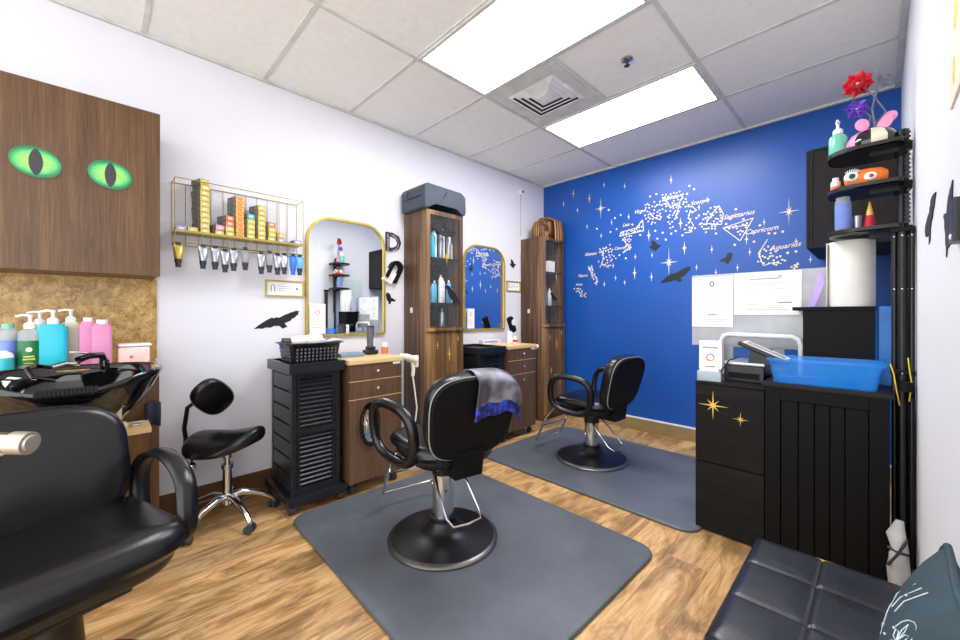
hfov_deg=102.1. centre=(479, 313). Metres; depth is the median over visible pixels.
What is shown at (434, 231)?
bottle
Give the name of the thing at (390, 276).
letter
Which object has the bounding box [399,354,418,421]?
dryer
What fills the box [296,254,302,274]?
tube
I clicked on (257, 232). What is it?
carton
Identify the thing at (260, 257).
tube
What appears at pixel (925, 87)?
wall
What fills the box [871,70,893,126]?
twig
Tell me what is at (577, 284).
decal
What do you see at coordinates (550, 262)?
carton
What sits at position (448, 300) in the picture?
bottle
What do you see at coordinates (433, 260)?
shelf
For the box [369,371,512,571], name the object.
chair
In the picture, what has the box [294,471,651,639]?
floor mat
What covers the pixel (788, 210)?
decal
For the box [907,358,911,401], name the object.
cable
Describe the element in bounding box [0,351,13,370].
jar
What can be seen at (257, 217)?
carton
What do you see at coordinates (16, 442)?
armrest
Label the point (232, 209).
carton
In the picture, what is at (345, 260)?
wall mirror
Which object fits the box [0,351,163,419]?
sink
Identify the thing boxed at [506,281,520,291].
frame
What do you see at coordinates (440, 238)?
bottle
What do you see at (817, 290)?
wand
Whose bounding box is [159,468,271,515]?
baseboard
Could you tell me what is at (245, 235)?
carton
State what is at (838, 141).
bottle
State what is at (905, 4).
trim
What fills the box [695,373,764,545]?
base cabinet
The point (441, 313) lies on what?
bottle
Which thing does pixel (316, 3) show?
ceiling grid
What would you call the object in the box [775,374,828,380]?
brush
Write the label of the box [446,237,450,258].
bottle
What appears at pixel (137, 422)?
hair clip
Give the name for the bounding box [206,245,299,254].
rod
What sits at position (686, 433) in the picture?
baseboard
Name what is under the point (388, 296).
decal
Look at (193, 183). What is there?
carton
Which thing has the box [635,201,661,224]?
decal
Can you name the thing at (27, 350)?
bottle
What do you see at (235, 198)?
carton
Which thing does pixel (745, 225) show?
decal
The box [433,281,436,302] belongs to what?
bottle
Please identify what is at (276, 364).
tray
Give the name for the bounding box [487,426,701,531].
floor mat
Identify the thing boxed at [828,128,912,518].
corner shelf unit
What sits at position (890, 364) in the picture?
cable
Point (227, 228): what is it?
carton
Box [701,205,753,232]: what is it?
decal
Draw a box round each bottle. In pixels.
[0,324,18,364]
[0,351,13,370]
[14,335,24,368]
[15,314,38,365]
[26,311,45,339]
[37,309,67,364]
[58,309,78,361]
[79,318,94,364]
[91,320,111,363]
[381,343,387,353]
[430,231,434,256]
[430,284,434,302]
[433,230,436,256]
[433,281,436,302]
[438,234,442,257]
[438,275,442,302]
[439,309,444,326]
[442,229,444,257]
[442,278,444,302]
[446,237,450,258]
[446,280,450,302]
[451,243,452,258]
[507,330,510,342]
[513,336,517,342]
[548,288,550,305]
[829,120,846,154]
[830,177,840,190]
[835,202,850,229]
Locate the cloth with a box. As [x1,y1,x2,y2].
[144,400,160,425]
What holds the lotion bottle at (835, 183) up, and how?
on the corner shelf unit at (898, 147)
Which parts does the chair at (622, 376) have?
armrest, seat, armrest, pump lever, backrest, panel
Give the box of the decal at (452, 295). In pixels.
[444,285,459,303]
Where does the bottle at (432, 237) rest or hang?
on the tall cabinet at (439, 350)
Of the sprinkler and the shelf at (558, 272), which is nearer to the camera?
the sprinkler
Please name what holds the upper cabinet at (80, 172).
attached to the wall at (220, 125)
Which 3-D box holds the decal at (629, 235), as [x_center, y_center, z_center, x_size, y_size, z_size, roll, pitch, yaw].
[1.499,-0.726,4.060,0.002,0.178,0.191,0,0,-44]
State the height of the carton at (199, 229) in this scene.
0.032 m
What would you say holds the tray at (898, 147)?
on the corner shelf unit at (898, 147)
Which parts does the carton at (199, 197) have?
panel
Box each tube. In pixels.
[173,242,183,266]
[198,244,207,268]
[210,246,219,269]
[220,249,229,272]
[229,248,237,270]
[241,247,249,269]
[257,252,265,273]
[265,250,273,272]
[273,253,281,274]
[281,254,287,273]
[289,254,296,274]
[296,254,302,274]
[852,215,861,227]
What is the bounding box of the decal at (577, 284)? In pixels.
[574,283,585,296]
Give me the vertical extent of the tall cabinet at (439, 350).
2.035 m
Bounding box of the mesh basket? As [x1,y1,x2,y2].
[275,341,343,363]
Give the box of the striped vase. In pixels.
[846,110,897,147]
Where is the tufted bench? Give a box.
[703,538,900,639]
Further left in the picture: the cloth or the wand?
the cloth
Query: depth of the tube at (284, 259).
2.57 m
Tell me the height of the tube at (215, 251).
0.142 m
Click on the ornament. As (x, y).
(869, 218)
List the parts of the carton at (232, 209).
panel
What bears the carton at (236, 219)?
on the carton at (236, 224)
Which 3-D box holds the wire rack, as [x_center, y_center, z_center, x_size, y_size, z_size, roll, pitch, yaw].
[-1.505,-0.588,2.462,0.700,0.370,0.130,0,0,-44]
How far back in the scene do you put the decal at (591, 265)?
4.32 m
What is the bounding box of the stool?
[181,378,279,545]
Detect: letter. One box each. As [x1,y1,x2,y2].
[382,261,402,284]
[385,232,400,251]
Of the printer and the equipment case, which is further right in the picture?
the printer
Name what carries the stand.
on the base cabinet at (730, 415)
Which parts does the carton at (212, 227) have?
panel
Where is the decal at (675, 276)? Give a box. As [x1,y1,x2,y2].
[660,266,689,282]
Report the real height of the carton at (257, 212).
0.032 m
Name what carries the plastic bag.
on the floor
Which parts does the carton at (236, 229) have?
panel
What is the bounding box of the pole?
[890,226,915,573]
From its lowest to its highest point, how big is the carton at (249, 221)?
0.032 m
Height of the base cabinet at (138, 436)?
0.660 m
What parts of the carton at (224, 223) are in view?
panel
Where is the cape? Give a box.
[463,368,522,422]
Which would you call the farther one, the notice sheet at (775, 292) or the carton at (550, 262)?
the carton at (550, 262)
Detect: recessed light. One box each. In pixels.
[418,0,649,95]
[542,62,720,148]
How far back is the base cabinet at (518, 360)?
3.74 m
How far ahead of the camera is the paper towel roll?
1.86 m
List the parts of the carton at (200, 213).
panel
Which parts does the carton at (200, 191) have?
panel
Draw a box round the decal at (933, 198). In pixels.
[925,192,936,244]
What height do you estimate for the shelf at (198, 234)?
0.013 m
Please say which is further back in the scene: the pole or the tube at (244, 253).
the tube at (244, 253)
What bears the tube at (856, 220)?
on the corner shelf unit at (898, 147)
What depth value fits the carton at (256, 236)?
2.48 m
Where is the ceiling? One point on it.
(332, 61)
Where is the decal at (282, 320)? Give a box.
[254,311,298,328]
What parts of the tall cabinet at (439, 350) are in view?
door, glass door, door rail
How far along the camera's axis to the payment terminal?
2.02 m
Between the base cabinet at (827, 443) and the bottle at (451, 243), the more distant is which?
the bottle at (451, 243)
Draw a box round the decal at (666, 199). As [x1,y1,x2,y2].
[661,191,688,228]
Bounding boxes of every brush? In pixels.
[307,339,339,342]
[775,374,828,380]
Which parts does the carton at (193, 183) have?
panel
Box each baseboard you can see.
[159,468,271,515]
[565,414,890,484]
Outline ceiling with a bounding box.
[60,0,900,185]
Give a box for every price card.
[309,304,324,333]
[467,309,473,328]
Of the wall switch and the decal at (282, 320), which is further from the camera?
the decal at (282, 320)
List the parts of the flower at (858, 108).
stem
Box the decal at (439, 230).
[435,226,456,238]
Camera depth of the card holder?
2.14 m
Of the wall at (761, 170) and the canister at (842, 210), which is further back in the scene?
the wall at (761, 170)
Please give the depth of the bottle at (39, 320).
1.79 m
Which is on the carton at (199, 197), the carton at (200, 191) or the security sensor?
the carton at (200, 191)
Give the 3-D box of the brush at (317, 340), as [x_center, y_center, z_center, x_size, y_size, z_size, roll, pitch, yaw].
[-1.029,0.189,2.556,0.206,0.055,0.044,0,0,-34]
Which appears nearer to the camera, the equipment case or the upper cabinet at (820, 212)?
the upper cabinet at (820, 212)
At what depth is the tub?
1.95 m
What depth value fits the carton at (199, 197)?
2.28 m
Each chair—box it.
[0,405,198,639]
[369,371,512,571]
[535,354,644,471]
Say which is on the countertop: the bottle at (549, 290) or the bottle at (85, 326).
the bottle at (85, 326)
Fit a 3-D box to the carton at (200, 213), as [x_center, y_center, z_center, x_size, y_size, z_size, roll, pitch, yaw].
[-1.659,-0.583,2.304,0.102,0.032,0.048,0,0,30]
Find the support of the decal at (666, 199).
attached to the wall at (761, 170)
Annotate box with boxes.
[338,352,363,357]
[479,339,499,343]
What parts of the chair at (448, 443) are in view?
armrest, seat, backrest, pump lever, panel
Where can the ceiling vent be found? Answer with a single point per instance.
(549, 92)
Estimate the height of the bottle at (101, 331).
0.223 m
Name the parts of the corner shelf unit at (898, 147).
notched rail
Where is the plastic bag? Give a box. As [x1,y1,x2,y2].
[886,519,910,585]
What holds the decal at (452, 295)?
attached to the tall cabinet at (439, 350)
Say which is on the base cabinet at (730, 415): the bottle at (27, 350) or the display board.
the display board
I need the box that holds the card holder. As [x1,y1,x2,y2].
[699,340,721,380]
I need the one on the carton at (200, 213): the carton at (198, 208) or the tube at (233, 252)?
the carton at (198, 208)
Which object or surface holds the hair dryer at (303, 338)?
in the mesh basket
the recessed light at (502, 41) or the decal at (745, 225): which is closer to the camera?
the recessed light at (502, 41)
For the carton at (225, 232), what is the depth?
2.36 m
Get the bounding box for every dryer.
[281,334,322,346]
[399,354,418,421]
[507,316,515,342]
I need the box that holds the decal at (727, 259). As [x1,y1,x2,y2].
[719,252,731,263]
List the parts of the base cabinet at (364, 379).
drawer, drawer, door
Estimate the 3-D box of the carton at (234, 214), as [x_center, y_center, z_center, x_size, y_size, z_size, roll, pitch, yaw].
[-1.531,-0.615,2.430,0.102,0.032,0.048,0,0,31]
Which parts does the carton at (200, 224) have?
panel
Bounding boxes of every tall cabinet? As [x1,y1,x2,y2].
[404,208,463,426]
[521,236,564,421]
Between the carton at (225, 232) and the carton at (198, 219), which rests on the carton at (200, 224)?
the carton at (198, 219)
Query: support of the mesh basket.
on the trolley at (305, 396)
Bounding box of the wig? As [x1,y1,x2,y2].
[531,217,563,243]
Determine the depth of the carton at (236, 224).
2.40 m
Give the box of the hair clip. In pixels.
[131,420,141,426]
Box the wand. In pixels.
[807,270,824,306]
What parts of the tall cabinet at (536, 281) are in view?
glass door, door, door rail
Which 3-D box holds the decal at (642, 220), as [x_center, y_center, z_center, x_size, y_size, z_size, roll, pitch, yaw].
[1.559,-0.884,3.999,0.002,0.136,0.261,0,0,-44]
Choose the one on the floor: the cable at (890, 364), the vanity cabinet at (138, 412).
the vanity cabinet at (138, 412)
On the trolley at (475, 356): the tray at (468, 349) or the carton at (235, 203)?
the tray at (468, 349)
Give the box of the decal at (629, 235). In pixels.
[615,235,631,252]
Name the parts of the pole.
leg, leg, leg, leg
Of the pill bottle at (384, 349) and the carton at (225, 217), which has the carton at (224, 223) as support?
the carton at (225, 217)
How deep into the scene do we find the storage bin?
1.90 m
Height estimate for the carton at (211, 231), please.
0.032 m
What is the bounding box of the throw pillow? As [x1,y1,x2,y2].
[878,543,959,639]
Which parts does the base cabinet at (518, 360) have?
drawer, drawer, door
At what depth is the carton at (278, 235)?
2.56 m
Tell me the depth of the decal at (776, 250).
3.15 m
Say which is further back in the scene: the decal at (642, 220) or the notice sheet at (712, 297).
the decal at (642, 220)
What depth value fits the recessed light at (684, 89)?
2.95 m
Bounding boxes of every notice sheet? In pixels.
[692,276,732,326]
[734,270,801,314]
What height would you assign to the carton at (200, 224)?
0.032 m
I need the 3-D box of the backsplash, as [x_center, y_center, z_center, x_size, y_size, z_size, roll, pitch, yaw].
[-2.291,0.028,1.777,1.250,0.445,0.014,0,0,-44]
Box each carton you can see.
[175,225,186,229]
[187,226,197,230]
[191,178,208,186]
[191,189,208,196]
[191,206,208,212]
[192,195,208,202]
[192,200,208,207]
[192,211,208,218]
[192,217,209,223]
[192,222,208,228]
[193,184,209,190]
[198,228,209,232]
[209,224,224,230]
[210,230,223,234]
[217,215,233,221]
[218,220,233,226]
[224,231,233,235]
[225,226,233,231]
[227,201,243,207]
[227,206,243,212]
[227,211,243,217]
[228,196,243,202]
[234,217,243,222]
[234,222,243,227]
[234,227,243,233]
[234,232,243,236]
[244,213,254,219]
[244,218,254,224]
[244,223,254,229]
[244,229,254,234]
[244,234,254,237]
[249,205,264,211]
[250,210,265,215]
[255,215,264,220]
[255,220,265,225]
[255,225,264,230]
[255,230,265,235]
[255,235,264,239]
[265,222,274,227]
[265,227,275,232]
[265,231,275,237]
[265,236,275,240]
[276,233,283,238]
[289,240,300,243]
[546,261,548,271]
[549,261,551,271]
[552,261,554,271]
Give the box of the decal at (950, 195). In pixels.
[943,180,952,256]
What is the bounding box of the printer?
[724,358,772,383]
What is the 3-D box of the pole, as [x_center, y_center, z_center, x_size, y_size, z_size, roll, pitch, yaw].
[1.780,0.407,1.633,0.112,1.545,0.072,0,0,-44]
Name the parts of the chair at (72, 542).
backrest, under frame, seat, armrest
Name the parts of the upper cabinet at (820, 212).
door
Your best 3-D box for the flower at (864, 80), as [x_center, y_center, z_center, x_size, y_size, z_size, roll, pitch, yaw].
[1.804,-1.001,1.825,0.069,0.283,0.152,0,0,-44]
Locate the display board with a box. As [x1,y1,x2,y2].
[692,267,828,372]
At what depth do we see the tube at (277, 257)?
2.54 m
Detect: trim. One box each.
[48,0,909,187]
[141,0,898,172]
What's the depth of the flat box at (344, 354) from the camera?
2.67 m
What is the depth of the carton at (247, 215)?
2.44 m
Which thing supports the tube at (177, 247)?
hanging from the wire rack
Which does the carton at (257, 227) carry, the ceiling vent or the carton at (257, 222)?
the carton at (257, 222)
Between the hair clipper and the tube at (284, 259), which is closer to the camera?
the tube at (284, 259)
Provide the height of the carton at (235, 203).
0.032 m
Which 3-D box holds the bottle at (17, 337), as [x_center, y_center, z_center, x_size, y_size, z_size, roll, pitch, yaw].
[-2.035,0.171,1.711,0.036,0.158,0.036,0,0,-44]
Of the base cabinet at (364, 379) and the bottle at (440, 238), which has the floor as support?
the base cabinet at (364, 379)
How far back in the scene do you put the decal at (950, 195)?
0.88 m
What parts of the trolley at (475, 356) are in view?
drawer, drawer, corner frame, louvred door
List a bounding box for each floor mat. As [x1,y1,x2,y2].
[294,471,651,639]
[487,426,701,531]
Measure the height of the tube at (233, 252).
0.142 m
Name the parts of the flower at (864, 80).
stem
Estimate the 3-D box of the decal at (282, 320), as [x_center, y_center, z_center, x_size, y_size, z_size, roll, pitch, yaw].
[-1.392,0.039,2.665,0.290,0.126,0.002,0,0,-44]
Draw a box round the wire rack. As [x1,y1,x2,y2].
[171,176,303,255]
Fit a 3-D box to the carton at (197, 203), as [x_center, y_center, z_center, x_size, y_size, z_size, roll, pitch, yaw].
[-1.659,-0.647,2.304,0.102,0.032,0.048,0,0,30]
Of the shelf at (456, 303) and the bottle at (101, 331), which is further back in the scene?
the shelf at (456, 303)
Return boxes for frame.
[265,279,303,296]
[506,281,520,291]
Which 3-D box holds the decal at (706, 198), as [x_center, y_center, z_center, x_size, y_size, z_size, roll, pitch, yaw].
[1.987,-0.901,3.560,0.002,0.289,0.214,0,0,-44]
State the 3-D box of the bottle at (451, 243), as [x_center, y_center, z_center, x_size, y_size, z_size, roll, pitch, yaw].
[-0.264,-0.560,3.440,0.042,0.170,0.043,0,0,-44]
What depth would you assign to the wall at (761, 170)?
3.69 m
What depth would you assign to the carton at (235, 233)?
2.40 m
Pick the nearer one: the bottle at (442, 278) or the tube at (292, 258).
the tube at (292, 258)
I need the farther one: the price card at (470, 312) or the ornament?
the price card at (470, 312)
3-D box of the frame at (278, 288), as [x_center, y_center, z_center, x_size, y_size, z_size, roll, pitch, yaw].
[-1.352,-0.176,2.694,0.252,0.112,0.015,0,0,-44]
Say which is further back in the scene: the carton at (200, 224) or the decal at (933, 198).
the carton at (200, 224)
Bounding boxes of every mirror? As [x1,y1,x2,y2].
[305,217,385,336]
[359,402,379,445]
[463,244,504,330]
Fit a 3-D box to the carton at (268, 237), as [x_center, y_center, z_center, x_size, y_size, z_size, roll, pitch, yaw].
[-1.400,-0.487,2.557,0.102,0.032,0.048,0,0,30]
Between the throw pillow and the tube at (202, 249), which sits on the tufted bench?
the throw pillow
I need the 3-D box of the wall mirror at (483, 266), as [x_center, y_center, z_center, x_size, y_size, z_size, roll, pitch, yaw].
[0.051,-0.271,4.057,0.610,0.878,0.025,0,0,-44]
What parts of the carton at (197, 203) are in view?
panel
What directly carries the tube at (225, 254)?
hanging from the wire rack
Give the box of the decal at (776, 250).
[757,239,801,265]
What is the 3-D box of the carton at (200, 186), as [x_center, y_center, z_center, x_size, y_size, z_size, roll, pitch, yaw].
[-1.656,-0.743,2.304,0.102,0.032,0.048,0,0,31]
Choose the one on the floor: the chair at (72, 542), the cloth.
the chair at (72, 542)
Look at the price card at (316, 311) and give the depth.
2.82 m
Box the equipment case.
[402,182,465,216]
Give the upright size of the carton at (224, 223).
0.032 m
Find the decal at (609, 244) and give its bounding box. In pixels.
[585,244,616,267]
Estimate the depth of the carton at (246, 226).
2.44 m
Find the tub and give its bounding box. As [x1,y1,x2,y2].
[117,342,151,361]
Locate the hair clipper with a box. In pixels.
[363,325,377,354]
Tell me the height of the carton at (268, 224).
0.032 m
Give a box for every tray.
[267,358,344,374]
[463,344,505,354]
[828,136,912,167]
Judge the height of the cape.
0.275 m
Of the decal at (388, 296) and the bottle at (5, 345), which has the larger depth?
the decal at (388, 296)
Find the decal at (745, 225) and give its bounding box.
[723,218,778,240]
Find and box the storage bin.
[792,306,876,384]
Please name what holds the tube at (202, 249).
hanging from the wire rack
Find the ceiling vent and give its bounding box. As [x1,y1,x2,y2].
[489,60,601,125]
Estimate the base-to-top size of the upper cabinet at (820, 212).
0.610 m
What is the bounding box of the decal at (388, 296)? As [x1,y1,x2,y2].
[386,293,395,303]
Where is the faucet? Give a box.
[69,351,109,369]
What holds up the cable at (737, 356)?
on the base cabinet at (730, 415)
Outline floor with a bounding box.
[83,414,890,639]
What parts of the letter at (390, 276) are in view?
white panel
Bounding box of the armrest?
[0,431,40,457]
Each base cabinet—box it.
[125,420,151,495]
[337,353,402,494]
[477,342,536,439]
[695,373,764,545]
[762,373,893,580]
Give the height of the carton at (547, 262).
0.120 m
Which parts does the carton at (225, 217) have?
panel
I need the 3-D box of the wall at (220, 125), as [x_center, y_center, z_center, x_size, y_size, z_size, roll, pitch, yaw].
[-1.006,-0.195,3.114,5.110,2.750,0.100,0,0,-44]
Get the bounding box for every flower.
[841,69,886,127]
[844,99,871,128]
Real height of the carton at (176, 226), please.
0.032 m
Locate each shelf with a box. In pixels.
[172,229,302,247]
[430,256,457,264]
[430,302,457,304]
[546,271,560,275]
[828,176,912,201]
[828,222,912,240]
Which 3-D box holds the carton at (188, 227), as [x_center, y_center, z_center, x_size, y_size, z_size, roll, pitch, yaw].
[-1.691,-0.487,2.274,0.048,0.032,0.102,0,0,-44]
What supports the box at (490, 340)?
on the base cabinet at (518, 360)
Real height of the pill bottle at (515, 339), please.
0.075 m
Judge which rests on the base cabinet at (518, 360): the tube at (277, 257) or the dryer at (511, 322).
the dryer at (511, 322)
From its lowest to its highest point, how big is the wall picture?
0.250 m
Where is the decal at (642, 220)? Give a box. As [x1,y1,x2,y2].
[619,220,643,236]
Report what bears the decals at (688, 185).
attached to the wall at (761, 170)
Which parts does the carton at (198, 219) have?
panel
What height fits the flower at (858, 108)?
0.160 m
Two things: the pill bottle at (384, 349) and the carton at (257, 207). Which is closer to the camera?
the carton at (257, 207)
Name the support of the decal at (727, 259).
attached to the wall at (761, 170)
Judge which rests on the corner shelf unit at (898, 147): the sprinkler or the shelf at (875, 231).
the shelf at (875, 231)
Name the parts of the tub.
lid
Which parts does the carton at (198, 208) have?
panel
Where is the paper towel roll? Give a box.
[826,239,875,306]
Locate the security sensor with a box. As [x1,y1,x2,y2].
[519,189,523,235]
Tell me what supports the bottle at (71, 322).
on the countertop
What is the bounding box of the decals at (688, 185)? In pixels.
[596,185,796,258]
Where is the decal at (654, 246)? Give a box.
[649,240,660,250]
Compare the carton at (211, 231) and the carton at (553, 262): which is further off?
the carton at (553, 262)
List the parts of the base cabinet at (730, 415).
drawer, drawer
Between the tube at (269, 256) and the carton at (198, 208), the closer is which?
the carton at (198, 208)
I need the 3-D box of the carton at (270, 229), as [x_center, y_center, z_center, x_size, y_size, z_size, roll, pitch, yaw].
[-1.399,-0.551,2.558,0.102,0.032,0.048,0,0,30]
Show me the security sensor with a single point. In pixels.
(521, 191)
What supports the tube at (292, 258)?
hanging from the wire rack
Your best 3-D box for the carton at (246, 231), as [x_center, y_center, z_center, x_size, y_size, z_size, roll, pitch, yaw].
[-1.486,-0.519,2.471,0.102,0.032,0.048,0,0,30]
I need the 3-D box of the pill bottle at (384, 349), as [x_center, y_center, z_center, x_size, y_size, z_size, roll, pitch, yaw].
[-0.715,0.257,2.909,0.045,0.083,0.046,0,0,-44]
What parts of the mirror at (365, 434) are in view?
glass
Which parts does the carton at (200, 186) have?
panel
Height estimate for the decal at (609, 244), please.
0.254 m
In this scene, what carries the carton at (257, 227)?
on the carton at (257, 232)
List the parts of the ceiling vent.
plate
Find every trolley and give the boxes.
[265,358,346,515]
[463,344,507,441]
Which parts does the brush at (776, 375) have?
handle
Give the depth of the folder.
1.81 m
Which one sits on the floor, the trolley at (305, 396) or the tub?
the trolley at (305, 396)
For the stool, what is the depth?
2.16 m
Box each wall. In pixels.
[0,0,543,495]
[544,87,900,464]
[901,0,959,568]
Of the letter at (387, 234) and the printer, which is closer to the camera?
the printer
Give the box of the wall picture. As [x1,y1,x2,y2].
[950,0,959,109]
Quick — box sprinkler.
[621,55,632,67]
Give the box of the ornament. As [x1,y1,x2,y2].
[864,201,875,226]
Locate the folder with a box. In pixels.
[878,306,890,385]
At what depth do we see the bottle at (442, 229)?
3.36 m
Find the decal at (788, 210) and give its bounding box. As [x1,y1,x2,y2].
[780,207,796,215]
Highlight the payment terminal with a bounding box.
[737,340,791,364]
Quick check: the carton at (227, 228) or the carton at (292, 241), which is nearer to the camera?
the carton at (227, 228)
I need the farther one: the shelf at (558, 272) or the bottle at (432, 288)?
the shelf at (558, 272)
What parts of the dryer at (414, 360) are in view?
handle, cord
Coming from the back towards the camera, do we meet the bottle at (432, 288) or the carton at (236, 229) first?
the bottle at (432, 288)
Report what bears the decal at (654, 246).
attached to the wall at (761, 170)
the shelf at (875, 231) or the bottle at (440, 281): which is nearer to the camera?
the shelf at (875, 231)
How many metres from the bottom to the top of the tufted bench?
0.425 m
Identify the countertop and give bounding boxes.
[25,358,157,371]
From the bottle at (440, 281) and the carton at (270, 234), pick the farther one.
the bottle at (440, 281)
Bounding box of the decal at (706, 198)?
[684,198,709,232]
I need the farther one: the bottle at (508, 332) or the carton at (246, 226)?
the bottle at (508, 332)
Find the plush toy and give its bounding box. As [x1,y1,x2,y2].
[844,167,887,185]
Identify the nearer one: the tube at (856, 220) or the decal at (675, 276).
the tube at (856, 220)
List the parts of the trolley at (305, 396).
drawer, drawer, drawer, drawer, drawer, drawer, drawer, corner frame, plate, louvred door, louvred door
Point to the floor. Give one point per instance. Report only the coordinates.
(268, 583)
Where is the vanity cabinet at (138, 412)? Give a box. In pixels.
[25,358,158,507]
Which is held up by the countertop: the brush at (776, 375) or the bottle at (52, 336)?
the bottle at (52, 336)
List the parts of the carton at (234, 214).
panel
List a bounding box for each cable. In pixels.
[720,356,738,376]
[890,364,899,404]
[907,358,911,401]
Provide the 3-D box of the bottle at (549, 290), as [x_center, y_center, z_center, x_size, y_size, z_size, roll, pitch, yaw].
[0.797,-0.195,4.454,0.042,0.200,0.043,0,0,-44]
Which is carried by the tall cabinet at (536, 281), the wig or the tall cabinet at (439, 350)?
the wig
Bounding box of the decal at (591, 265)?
[579,265,597,284]
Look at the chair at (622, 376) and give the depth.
2.96 m
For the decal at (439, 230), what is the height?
0.096 m
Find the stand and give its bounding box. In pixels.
[719,332,802,375]
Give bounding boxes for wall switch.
[949,196,959,244]
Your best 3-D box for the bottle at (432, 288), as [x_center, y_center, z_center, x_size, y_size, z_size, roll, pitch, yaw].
[-0.400,-0.175,3.265,0.042,0.160,0.043,0,0,-44]
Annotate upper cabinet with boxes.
[0,70,159,279]
[806,128,906,259]
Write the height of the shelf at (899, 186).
0.070 m
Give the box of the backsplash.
[0,272,156,365]

